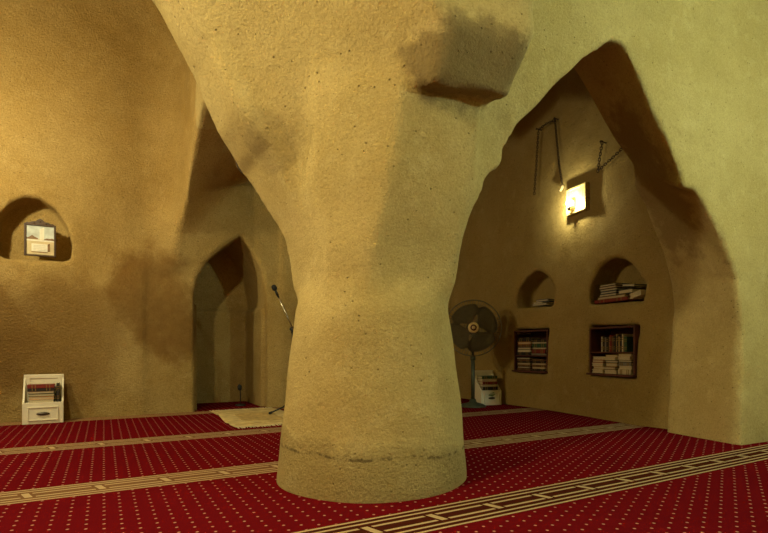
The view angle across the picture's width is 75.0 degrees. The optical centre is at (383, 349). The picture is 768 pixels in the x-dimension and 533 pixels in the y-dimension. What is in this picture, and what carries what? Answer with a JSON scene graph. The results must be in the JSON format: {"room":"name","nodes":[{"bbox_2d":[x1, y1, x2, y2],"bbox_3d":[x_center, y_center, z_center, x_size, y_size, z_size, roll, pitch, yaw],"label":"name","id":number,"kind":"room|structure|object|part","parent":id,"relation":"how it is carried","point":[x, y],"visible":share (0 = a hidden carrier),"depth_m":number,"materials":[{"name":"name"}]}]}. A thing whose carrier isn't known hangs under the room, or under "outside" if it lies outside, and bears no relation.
{"room":"mosque","nodes":[
{"label":"mosque","id":0,"kind":"room"},
{"bbox_2d":[0,0,449,422],"bbox_3d":[-1.611,-1.558,5.368,5.818,4.556,1.879,0,0,-29],"label":"wall","id":1,"kind":"structure","parent":0,"point":[156,296],"depth_m":4.86,"materials":[{"name":"paint"}]},
{"bbox_2d":[24,219,55,257],"bbox_3d":[-3.166,-1.034,4.606,0.245,0.345,0.024,0,0,-28],"label":"framed picture","id":2,"kind":"object","parent":1,"relation":"attached to","point":[39,235],"visible":1,"depth_m":4.60},
{"bbox_2d":[26,225,53,255],"bbox_3d":[-3.167,-1.009,4.607,0.213,0.263,0.008,0,0,-28],"label":"print","id":3,"kind":"object","parent":2,"relation":"attached to","point":[39,238],"depth_m":4.60},
{"bbox_2d":[193,0,544,502],"bbox_3d":[-0.087,-0.419,2.634,1.644,2.280,1.563,0,0,-29],"label":"pillar","id":4,"kind":"structure","parent":0,"point":[371,132],"depth_m":2.24,"materials":[{"name":"paint"}]},
{"bbox_2d":[0,398,767,532],"bbox_3d":[-0.259,0.665,2.983,6.407,0.040,7.740,0,0,-29],"label":"floor","id":5,"kind":"structure","parent":0,"point":[529,470],"depth_m":2.51,"materials":[{"name":"red carpet"}]},
{"bbox_2d":[22,374,63,424],"bbox_3d":[-3.029,0.432,4.449,0.300,0.425,0.195,0,0,-32],"label":"book stand","id":6,"kind":"object","parent":5,"relation":"on","point":[39,412],"visible":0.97,"depth_m":4.42,"materials":[{"name":"white paint"}]},
{"bbox_3d":[-3.155,0.447,4.382,0.014,0.395,0.149,0,0,-32],"label":"panel","id":7,"kind":"part","parent":6,"relation":"part of","materials":[{"name":"white paint"}]},
{"bbox_2d":[28,398,54,402],"bbox_3d":[-3.046,0.447,4.451,0.185,0.026,0.120,0,0,-30],"label":"book","id":8,"kind":"object","parent":6,"relation":"on","point":[36,400],"visible":0.84,"depth_m":4.40,"materials":[{"name":"white paper"}]},
{"bbox_2d":[29,396,54,399],"bbox_3d":[-3.043,0.421,4.452,0.185,0.025,0.120,0,0,-30],"label":"book","id":9,"kind":"object","parent":8,"relation":"on","point":[38,397],"visible":0.8,"depth_m":4.40,"materials":[{"name":"beige paper"}]},
{"bbox_2d":[28,392,54,396],"bbox_3d":[-3.044,0.396,4.452,0.190,0.024,0.120,0,0,-31],"label":"book","id":10,"kind":"object","parent":9,"relation":"on","point":[44,394],"visible":0.79,"depth_m":4.41,"materials":[{"name":"beige paper"}]},
{"bbox_2d":[28,391,54,393],"bbox_3d":[-3.047,0.372,4.450,0.190,0.022,0.120,0,0,-32],"label":"book","id":11,"kind":"object","parent":10,"relation":"on","point":[30,392],"visible":0.7,"depth_m":4.39,"materials":[{"name":"beige paper"}]},
{"bbox_2d":[27,388,54,391],"bbox_3d":[-3.047,0.349,4.449,0.200,0.024,0.121,0,0,-31],"label":"book","id":12,"kind":"object","parent":11,"relation":"on","point":[32,389],"visible":0.93,"depth_m":4.40,"materials":[{"name":"brown paper"}]},
{"bbox_2d":[27,383,55,388],"bbox_3d":[-3.047,0.320,4.449,0.200,0.032,0.121,0,0,-30],"label":"book","id":13,"kind":"object","parent":12,"relation":"on","point":[29,386],"visible":1,"depth_m":4.41,"materials":[{"name":"red paper"}]},
{"bbox_3d":[-2.991,0.554,4.388,0.300,0.183,0.012,0,0,-32],"label":"frame","id":14,"kind":"part","parent":6,"relation":"part of","materials":[{"name":"white paint"}]},
{"bbox_3d":[-2.986,0.558,4.380,0.224,0.119,0.011,0,0,-32],"label":"drawer","id":15,"kind":"part","parent":6,"relation":"part of","materials":[{"name":"white paint"}]},
{"bbox_3d":[-2.985,0.558,4.378,0.099,0.027,0.028,0,0,-32],"label":"handle","id":16,"kind":"part","parent":6,"relation":"part of","materials":[{"name":"brown metal"}]},
{"bbox_3d":[-3.075,0.432,4.523,0.300,0.425,0.021,0,0,-32],"label":"panel","id":17,"kind":"part","parent":6,"relation":"part of","materials":[{"name":"white paint"}]},
{"bbox_2d":[56,382,59,401],"bbox_3d":[-2.942,0.378,4.514,0.022,0.165,0.116,0,0,-32],"label":"book","id":18,"kind":"object","parent":6,"relation":"on","point":[57,384],"visible":1,"depth_m":4.47,"materials":[{"name":"black paper"}]},
{"bbox_3d":[-2.912,0.447,4.532,0.014,0.395,0.149,0,0,-32],"label":"panel","id":19,"kind":"part","parent":6,"relation":"part of","materials":[{"name":"white paint"}]},
{"bbox_2d":[235,384,245,405],"bbox_3d":[-1.664,0.519,5.794,0.120,0.251,0.120,0,0,44],"label":"table microphone","id":20,"kind":"object","parent":5,"relation":"on","point":[239,386],"visible":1,"depth_m":5.75,"materials":[{"name":"black metal"}]},
{"bbox_2d":[210,407,283,428],"bbox_3d":[-1.234,0.634,4.845,0.720,0.024,1.395,0,0,-29],"label":"rug","id":21,"kind":"object","parent":5,"relation":"on","point":[248,417],"visible":0.91,"depth_m":4.74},
{"bbox_2d":[269,285,293,413],"bbox_3d":[-0.981,-0.011,5.145,0.499,1.287,0.477,0,0,-29],"label":"microphone stand","id":22,"kind":"object","parent":5,"relation":"on","point":[274,287],"visible":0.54,"depth_m":5.01,"materials":[{"name":"black metal"}]},
{"bbox_2d":[448,299,501,407],"bbox_3d":[1.015,0.036,5.709,0.646,1.217,0.318,0,0,7],"label":"pedestal fan","id":23,"kind":"object","parent":5,"relation":"on","point":[486,320],"visible":0.94,"depth_m":5.65,"materials":[{"name":"metal"}]},
{"bbox_2d":[475,370,500,404],"bbox_3d":[1.228,0.445,5.936,0.270,0.400,0.220,0,0,-20],"label":"book stand","id":24,"kind":"object","parent":5,"relation":"on","point":[486,397],"visible":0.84,"depth_m":5.87,"materials":[{"name":"white paint"}]},
{"bbox_3d":[1.104,0.459,5.902,0.014,0.372,0.174,0,0,-20],"label":"panel","id":25,"kind":"part","parent":24,"relation":"part of","materials":[{"name":"white paint"}]},
{"bbox_3d":[1.195,0.445,6.030,0.270,0.400,0.021,0,0,-20],"label":"panel","id":26,"kind":"part","parent":24,"relation":"part of","materials":[{"name":"white paint"}]},
{"bbox_2d":[480,386,497,389],"bbox_3d":[1.227,0.451,5.935,0.200,0.040,0.131,0,0,-21],"label":"book","id":27,"kind":"object","parent":24,"relation":"on","point":[495,387],"visible":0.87,"depth_m":5.88,"materials":[{"name":"paper"}]},
{"bbox_2d":[479,384,496,386],"bbox_3d":[1.223,0.418,5.936,0.200,0.024,0.130,0,0,-18],"label":"book","id":28,"kind":"object","parent":27,"relation":"on","point":[480,385],"visible":0.77,"depth_m":5.88,"materials":[{"name":"beige paper"}]},
{"bbox_2d":[478,381,496,384],"bbox_3d":[1.226,0.389,5.946,0.200,0.034,0.131,0,0,-22],"label":"book","id":29,"kind":"object","parent":28,"relation":"on","point":[479,382],"visible":0.94,"depth_m":5.89,"materials":[{"name":"red paper"}]},
{"bbox_2d":[477,379,496,381],"bbox_3d":[1.224,0.356,5.949,0.200,0.030,0.130,0,0,-19],"label":"book","id":30,"kind":"object","parent":29,"relation":"on","point":[481,380],"visible":0.79,"depth_m":5.89,"materials":[{"name":"beige paper"}]},
{"bbox_2d":[477,376,496,378],"bbox_3d":[1.227,0.325,5.955,0.200,0.032,0.131,0,0,-17],"label":"book","id":31,"kind":"object","parent":30,"relation":"on","point":[478,377],"visible":1,"depth_m":5.90,"materials":[{"name":"paper"}]},
{"bbox_3d":[1.256,0.559,5.857,0.270,0.172,0.012,0,0,-20],"label":"frame","id":32,"kind":"part","parent":24,"relation":"part of","materials":[{"name":"white paint"}]},
{"bbox_3d":[1.260,0.563,5.847,0.194,0.108,0.011,0,0,-20],"label":"drawer","id":33,"kind":"part","parent":24,"relation":"part of","materials":[{"name":"white paint"}]},
{"bbox_2d":[152,0,767,238],"bbox_3d":[0.078,-2.577,2.652,6.200,3.959,6.449,0,0,-29],"label":"ceiling","id":34,"kind":"structure","parent":0,"point":[671,81],"depth_m":3.18,"materials":[{"name":"paint"}]},
{"bbox_2d":[448,67,767,444],"bbox_3d":[2.272,-1.213,4.117,0.934,3.871,6.054,0,0,-29],"label":"wall","id":35,"kind":"structure","parent":0,"point":[702,317],"depth_m":4.63,"materials":[{"name":"paint"}]},
{"bbox_2d":[512,329,549,372],"bbox_3d":[1.729,0.013,5.635,0.288,0.469,0.518,0,0,-29],"label":"bookcase","id":36,"kind":"object","parent":35,"relation":"attached to","point":[544,334],"visible":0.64,"depth_m":5.75,"materials":[{"name":"red wood"}]},
{"bbox_3d":[1.624,0.006,5.851,0.260,0.455,0.016,0,0,-29],"label":"panel","id":37,"kind":"part","parent":36,"relation":"part of","materials":[{"name":"red wood"}]},
{"bbox_2d":[517,352,531,354],"bbox_3d":[1.655,0.041,5.716,0.161,0.034,0.212,0,0,-28],"label":"book","id":38,"kind":"object","parent":36,"relation":"on","point":[518,353],"visible":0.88,"depth_m":5.67,"materials":[{"name":"brown paper"}]},
{"bbox_3d":[1.658,0.010,5.712,0.160,0.026,0.200,0,0,-30],"label":"book","id":39,"kind":"object","parent":38,"relation":"on","visible":0},
{"bbox_2d":[518,347,532,349],"bbox_3d":[1.661,-0.018,5.719,0.160,0.030,0.207,0,0,-28],"label":"book","id":40,"kind":"object","parent":39,"relation":"on","point":[519,348],"visible":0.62,"depth_m":5.67,"materials":[{"name":"white paper"}]},
{"bbox_2d":[518,344,531,346],"bbox_3d":[1.662,-0.049,5.721,0.161,0.030,0.195,0,0,-29],"label":"book","id":41,"kind":"object","parent":40,"relation":"on","point":[519,345],"visible":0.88,"depth_m":5.67,"materials":[{"name":"beige paper"}]},
{"bbox_3d":[1.661,-0.079,5.716,0.160,0.028,0.200,0,0,-28],"label":"book","id":42,"kind":"object","parent":41,"relation":"on","visible":0},
{"bbox_2d":[517,339,539,341],"bbox_3d":[1.658,-0.108,5.714,0.161,0.030,0.211,0,0,-30],"label":"book","id":43,"kind":"object","parent":42,"relation":"on","point":[518,340],"visible":0.9,"depth_m":5.65,"materials":[{"name":"brown paper"}]},
{"bbox_2d":[518,337,541,338],"bbox_3d":[1.666,-0.133,5.716,0.161,0.018,0.205,0,0,-28],"label":"book","id":44,"kind":"object","parent":43,"relation":"on","point":[525,337],"visible":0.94,"depth_m":5.64,"materials":[{"name":"brown paper"}]},
{"bbox_2d":[517,368,531,369],"bbox_3d":[1.654,0.218,5.716,0.161,0.022,0.206,0,0,-30],"label":"book","id":45,"kind":"object","parent":36,"relation":"on","point":[517,368],"visible":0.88,"depth_m":5.66,"materials":[{"name":"beige paper"}]},
{"bbox_3d":[1.652,0.196,5.713,0.160,0.020,0.189,0,0,-28],"label":"book","id":46,"kind":"object","parent":45,"relation":"on","visible":0},
{"bbox_3d":[1.652,0.176,5.710,0.161,0.020,0.190,0,0,-28],"label":"book","id":47,"kind":"object","parent":46,"relation":"on","visible":0},
{"bbox_3d":[1.653,0.156,5.709,0.160,0.018,0.197,0,0,-29],"label":"book","id":48,"kind":"object","parent":47,"relation":"on","visible":0},
{"bbox_3d":[1.663,0.137,5.714,0.161,0.020,0.200,0,0,-31],"label":"book","id":49,"kind":"object","parent":48,"relation":"on","visible":0},
{"bbox_2d":[517,359,531,360],"bbox_3d":[1.654,0.116,5.715,0.161,0.020,0.195,0,0,-31],"label":"book","id":50,"kind":"object","parent":49,"relation":"on","point":[517,359],"visible":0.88,"depth_m":5.66,"materials":[{"name":"beige paper"}]},
{"bbox_2d":[517,357,539,358],"bbox_3d":[1.650,0.095,5.716,0.160,0.020,0.209,0,0,-28],"label":"book","id":51,"kind":"object","parent":50,"relation":"on","point":[517,357],"visible":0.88,"depth_m":5.69,"materials":[{"name":"beige paper"}]},
{"bbox_3d":[1.741,0.065,5.638,0.244,0.012,0.468,0,0,-29],"label":"shelf","id":52,"kind":"part","parent":36,"relation":"part of","materials":[{"name":"red wood"}]},
{"bbox_2d":[531,353,545,354],"bbox_3d":[1.765,0.048,5.528,0.161,0.020,0.205,0,0,-30],"label":"book","id":53,"kind":"object","parent":36,"relation":"on","point":[531,353],"visible":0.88,"depth_m":5.49,"materials":[{"name":"brown paper"}]},
{"bbox_2d":[532,349,545,352],"bbox_3d":[1.762,0.013,5.522,0.161,0.048,0.188,0,0,-30],"label":"book","id":54,"kind":"object","parent":53,"relation":"on","point":[533,350],"visible":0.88,"depth_m":5.47,"materials":[{"name":"red paper"}]},
{"bbox_3d":[1.774,-0.018,5.528,0.160,0.014,0.200,0,0,-29],"label":"book","id":55,"kind":"object","parent":54,"relation":"on","visible":0},
{"bbox_2d":[532,343,545,347],"bbox_3d":[1.770,-0.049,5.525,0.161,0.046,0.199,0,0,-29],"label":"book","id":56,"kind":"object","parent":55,"relation":"on","point":[537,345],"visible":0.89,"depth_m":5.48,"materials":[{"name":"green paper"}]},
{"bbox_3d":[1.770,-0.079,5.522,0.160,0.012,0.202,0,0,-30],"label":"book","id":57,"kind":"object","parent":56,"relation":"on","visible":0},
{"bbox_2d":[533,339,545,341],"bbox_3d":[1.771,-0.100,5.525,0.161,0.030,0.186,0,0,-31],"label":"book","id":58,"kind":"object","parent":57,"relation":"on","point":[540,340],"visible":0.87,"depth_m":5.47,"materials":[{"name":"beige paper"}]},
{"bbox_3d":[1.861,0.006,5.428,0.260,0.455,0.016,0,0,-29],"label":"panel","id":59,"kind":"part","parent":36,"relation":"part of","materials":[{"name":"red wood"}]},
{"bbox_2d":[532,303,553,306],"bbox_3d":[1.772,-0.500,5.533,0.150,0.024,0.200,0,0,-29],"label":"book","id":60,"kind":"object","parent":35,"relation":"on","point":[538,304],"visible":0.8,"depth_m":5.49,"materials":[{"name":"beige paper"}]},
{"bbox_3d":[1.752,-0.521,5.556,0.120,0.014,0.130,0,0,-29],"label":"book","id":61,"kind":"object","parent":60,"relation":"on","visible":0},
{"bbox_2d":[536,299,553,301],"bbox_3d":[1.784,-0.541,5.511,0.130,0.026,0.170,0,0,-29],"label":"book","id":62,"kind":"object","parent":61,"relation":"on","point":[541,300],"visible":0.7,"depth_m":5.45,"materials":[{"name":"beige paper"}]},
{"bbox_2d":[566,182,589,216],"bbox_3d":[1.885,-1.479,4.912,0.121,0.260,0.280,0,0,-19],"label":"wall lamp","id":63,"kind":"object","parent":35,"relation":"attached to","point":[577,197],"visible":1,"depth_m":4.90,"materials":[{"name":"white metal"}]},
{"bbox_3d":[1.842,-1.457,4.961,0.072,0.072,0.072,0,0,-19],"label":"bulb","id":64,"kind":"part","parent":63,"relation":"part of","materials":[{"name":"white glass"}]},
{"bbox_2d":[586,325,639,376],"bbox_3d":[2.176,0.011,4.600,0.288,0.449,0.563,0,0,-19],"label":"bookcase","id":65,"kind":"object","parent":35,"relation":"attached to","point":[595,334],"visible":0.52,"depth_m":4.76,"materials":[{"name":"red wood"}]},
{"bbox_2d":[592,369,604,372],"bbox_3d":[2.093,0.200,4.752,0.160,0.034,0.141,0,0,-17],"label":"book","id":66,"kind":"object","parent":65,"relation":"on","point":[594,370],"visible":0.38,"depth_m":4.72,"materials":[{"name":"beige paper"}]},
{"bbox_2d":[593,366,603,369],"bbox_3d":[2.101,0.167,4.746,0.160,0.030,0.141,0,0,-20],"label":"book","id":67,"kind":"object","parent":66,"relation":"on","point":[595,367],"visible":0.32,"depth_m":4.72,"materials":[{"name":"beige paper"}]},
{"bbox_2d":[592,363,605,365],"bbox_3d":[2.088,0.137,4.748,0.160,0.030,0.137,0,0,-20],"label":"book","id":68,"kind":"object","parent":67,"relation":"on","point":[594,364],"visible":0.55,"depth_m":4.70,"materials":[{"name":"beige paper"}]},
{"bbox_2d":[592,359,605,362],"bbox_3d":[2.092,0.106,4.745,0.160,0.030,0.141,0,0,-18],"label":"book","id":69,"kind":"object","parent":68,"relation":"on","point":[594,360],"visible":0.54,"depth_m":4.70,"materials":[{"name":"beige paper"}]},
{"bbox_2d":[594,356,605,359],"bbox_3d":[2.101,0.076,4.746,0.160,0.028,0.145,0,0,-20],"label":"book","id":70,"kind":"object","parent":69,"relation":"on","point":[598,357],"visible":0.36,"depth_m":4.73,"materials":[{"name":"beige paper"}]},
{"bbox_3d":[2.103,0.004,4.852,0.260,0.435,0.016,0,0,-19],"label":"panel","id":71,"kind":"part","parent":65,"relation":"part of","materials":[{"name":"red wood"}]},
{"bbox_2d":[601,337,602,351],"bbox_3d":[2.111,-0.054,4.725,0.131,0.141,0.016,0,0,-19],"label":"book","id":72,"kind":"object","parent":65,"relation":"on","point":[601,337],"visible":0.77,"depth_m":4.70,"materials":[{"name":"brown paper"}]},
{"bbox_2d":[603,336,608,351],"bbox_3d":[2.117,-0.056,4.703,0.131,0.145,0.026,0,0,-19],"label":"book","id":73,"kind":"object","parent":65,"relation":"on","point":[603,336],"visible":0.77,"depth_m":4.68,"materials":[{"name":"brown paper"}]},
{"bbox_2d":[606,337,608,351],"bbox_3d":[2.134,-0.053,4.665,0.131,0.138,0.024,0,0,-19],"label":"book","id":74,"kind":"object","parent":65,"relation":"on","point":[607,338],"visible":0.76,"depth_m":4.64,"materials":[{"name":"brown paper"}]},
{"bbox_2d":[604,370,617,373],"bbox_3d":[2.143,0.200,4.593,0.160,0.034,0.145,0,0,-19],"label":"book","id":75,"kind":"object","parent":65,"relation":"on","point":[606,371],"visible":0.45,"depth_m":4.56,"materials":[{"name":"beige paper"}]},
{"bbox_2d":[604,366,618,369],"bbox_3d":[2.137,0.167,4.599,0.160,0.030,0.138,0,0,-18],"label":"book","id":76,"kind":"object","parent":75,"relation":"on","point":[605,367],"visible":0.5,"depth_m":4.57,"materials":[{"name":"beige paper"}]},
{"bbox_2d":[606,363,618,366],"bbox_3d":[2.154,0.136,4.598,0.160,0.032,0.137,0,0,-19],"label":"book","id":77,"kind":"object","parent":76,"relation":"on","point":[607,364],"visible":0.45,"depth_m":4.56,"materials":[{"name":"beige paper"}]},
{"bbox_2d":[606,360,618,362],"bbox_3d":[2.155,0.106,4.595,0.160,0.026,0.147,0,0,-19],"label":"book","id":78,"kind":"object","parent":77,"relation":"on","point":[607,361],"visible":0.45,"depth_m":4.56,"materials":[{"name":"beige paper"}]},
{"bbox_2d":[604,357,617,359],"bbox_3d":[2.140,0.080,4.598,0.160,0.026,0.136,0,0,-18],"label":"book","id":79,"kind":"object","parent":78,"relation":"on","point":[606,358],"visible":0.45,"depth_m":4.56,"materials":[{"name":"beige paper"}]},
{"bbox_3d":[2.188,0.023,4.601,0.244,0.012,0.513,0,0,-19],"label":"shelf","id":80,"kind":"part","parent":65,"relation":"part of","materials":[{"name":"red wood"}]},
{"bbox_2d":[609,335,615,351],"bbox_3d":[2.146,-0.060,4.623,0.131,0.153,0.024,0,0,-19],"label":"book","id":81,"kind":"object","parent":65,"relation":"on","point":[610,336],"visible":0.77,"depth_m":4.60,"materials":[{"name":"brown paper"}]},
{"bbox_2d":[613,336,615,351],"bbox_3d":[2.160,-0.057,4.580,0.131,0.146,0.018,0,0,-19],"label":"book","id":82,"kind":"object","parent":65,"relation":"on","point":[614,337],"visible":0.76,"depth_m":4.56,"materials":[{"name":"brown paper"}]},
{"bbox_2d":[618,337,619,351],"bbox_3d":[2.179,-0.052,4.526,0.131,0.138,0.014,0,0,-19],"label":"book","id":83,"kind":"object","parent":65,"relation":"on","point":[618,337],"visible":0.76,"depth_m":4.50,"materials":[{"name":"beige paper"}]},
{"bbox_2d":[620,336,621,351],"bbox_3d":[2.187,-0.056,4.508,0.131,0.145,0.022,0,0,-19],"label":"book","id":84,"kind":"object","parent":65,"relation":"on","point":[620,336],"visible":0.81,"depth_m":4.49,"materials":[{"name":"beige paper"}]},
{"bbox_2d":[618,369,632,374],"bbox_3d":[2.194,0.194,4.436,0.161,0.046,0.143,0,0,-20],"label":"book","id":85,"kind":"object","parent":65,"relation":"on","point":[620,371],"visible":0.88,"depth_m":4.40,"materials":[{"name":"beige paper"}]},
{"bbox_2d":[619,366,632,369],"bbox_3d":[2.205,0.155,4.440,0.160,0.030,0.147,0,0,-19],"label":"book","id":86,"kind":"object","parent":85,"relation":"on","point":[620,367],"visible":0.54,"depth_m":4.40,"materials":[{"name":"beige paper"}]},
{"bbox_2d":[619,362,632,365],"bbox_3d":[2.198,0.125,4.438,0.161,0.030,0.136,0,0,-20],"label":"book","id":87,"kind":"object","parent":86,"relation":"on","point":[620,363],"visible":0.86,"depth_m":4.40,"materials":[{"name":"beige paper"}]},
{"bbox_2d":[619,360,632,362],"bbox_3d":[2.198,0.098,4.442,0.160,0.022,0.148,0,0,-21],"label":"book","id":88,"kind":"object","parent":87,"relation":"on","point":[629,361],"visible":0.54,"depth_m":4.39,"materials":[{"name":"beige paper"}]},
{"bbox_2d":[617,356,632,359],"bbox_3d":[2.193,0.071,4.442,0.160,0.030,0.144,0,0,-18],"label":"book","id":89,"kind":"object","parent":88,"relation":"on","point":[619,357],"visible":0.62,"depth_m":4.40,"materials":[{"name":"beige paper"}]},
{"bbox_2d":[622,334,632,351],"bbox_3d":[2.192,-0.064,4.489,0.131,0.160,0.016,0,0,-19],"label":"book","id":90,"kind":"object","parent":65,"relation":"on","point":[623,335],"visible":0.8,"depth_m":4.47,"materials":[{"name":"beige paper"}]},
{"bbox_2d":[624,337,632,351],"bbox_3d":[2.209,-0.051,4.469,0.131,0.136,0.030,0,0,-19],"label":"book","id":91,"kind":"object","parent":65,"relation":"on","point":[628,341],"visible":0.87,"depth_m":4.45,"materials":[{"name":"green paper"}]},
{"bbox_3d":[2.276,0.004,4.352,0.260,0.435,0.016,0,0,-19],"label":"panel","id":92,"kind":"part","parent":65,"relation":"part of","materials":[{"name":"red wood"}]},
{"bbox_2d":[594,296,643,303],"bbox_3d":[2.166,-0.456,4.620,0.191,0.032,0.400,0,0,-19],"label":"book","id":93,"kind":"object","parent":35,"relation":"on","point":[627,298],"visible":0.9,"depth_m":4.54,"materials":[{"name":"red paper"}]},
{"bbox_2d":[598,294,629,299],"bbox_3d":[2.165,-0.484,4.625,0.170,0.022,0.330,0,0,-19],"label":"book","id":94,"kind":"object","parent":93,"relation":"on","point":[623,295],"visible":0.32,"depth_m":4.57,"materials":[{"name":"beige paper"}]},
{"bbox_2d":[599,292,618,297],"bbox_3d":[2.144,-0.509,4.653,0.160,0.026,0.210,0,0,-19],"label":"book","id":95,"kind":"object","parent":94,"relation":"on","point":[615,293],"visible":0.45,"depth_m":4.61,"materials":[{"name":"beige paper"}]},
{"bbox_2d":[600,290,618,294],"bbox_3d":[2.152,-0.534,4.663,0.160,0.022,0.192,0,0,-20],"label":"book","id":96,"kind":"object","parent":95,"relation":"on","point":[613,291],"visible":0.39,"depth_m":4.62,"materials":[{"name":"beige paper"}]},
{"bbox_2d":[601,287,625,291],"bbox_3d":[2.147,-0.556,4.651,0.160,0.022,0.200,0,0,-21],"label":"book","id":97,"kind":"object","parent":96,"relation":"on","point":[616,288],"visible":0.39,"depth_m":4.59,"materials":[{"name":"beige paper"}]},
{"bbox_2d":[599,285,628,289],"bbox_3d":[2.141,-0.579,4.657,0.160,0.022,0.206,0,0,-18],"label":"book","id":98,"kind":"object","parent":97,"relation":"on","point":[612,286],"visible":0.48,"depth_m":4.57,"materials":[{"name":"beige paper"}]},
{"bbox_2d":[600,283,628,286],"bbox_3d":[2.143,-0.601,4.654,0.160,0.020,0.194,0,0,-19],"label":"book","id":99,"kind":"object","parent":98,"relation":"on","point":[610,284],"visible":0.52,"depth_m":4.58,"materials":[{"name":"beige paper"}]},
{"bbox_2d":[618,288,645,294],"bbox_3d":[2.221,-0.521,4.478,0.160,0.050,0.160,0,0,-19],"label":"book","id":100,"kind":"object","parent":94,"relation":"on","point":[627,290],"visible":0.57,"depth_m":4.42,"materials":[{"name":"beige paper"}]},
{"bbox_2d":[623,284,646,286],"bbox_3d":[2.234,-0.575,4.457,0.150,0.045,0.142,0,0,-19],"label":"book","id":101,"kind":"object","parent":100,"relation":"on","point":[624,285],"visible":0.86,"depth_m":4.40,"materials":[{"name":"beige paper"}]},
{"bbox_2d":[629,290,645,298],"bbox_3d":[2.216,-0.479,4.325,0.110,0.070,0.127,0,0,-19],"label":"book","id":102,"kind":"object","parent":93,"relation":"on","point":[639,294],"visible":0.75,"depth_m":4.30,"materials":[{"name":"beige paper"}]},
{"bbox_3d":[2.053,-1.909,4.615,0.164,0.022,0.021,0,0,-29],"label":"peg","id":103,"kind":"object","parent":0,"visible":0},
{"bbox_2d":[596,140,622,172],"bbox_3d":[2.047,-1.781,4.448,0.023,0.279,0.415,0,0,-19],"label":"chain","id":104,"kind":"object","parent":103,"relation":"hanging from","point":[600,152],"visible":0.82,"depth_m":4.58,"materials":[{"name":"black metal"}]},
{"bbox_3d":[1.838,-2.408,5.235,0.164,0.022,0.021,0,0,-29],"label":"peg","id":105,"kind":"object","parent":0,"visible":0},
{"bbox_2d":[533,119,563,194],"bbox_3d":[1.738,-2.019,5.284,0.043,0.795,0.422,0,0,-26],"label":"chain","id":106,"kind":"object","parent":105,"relation":"hanging from","point":[554,121],"visible":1,"depth_m":5.20,"materials":[{"name":"metal"}]}
]}

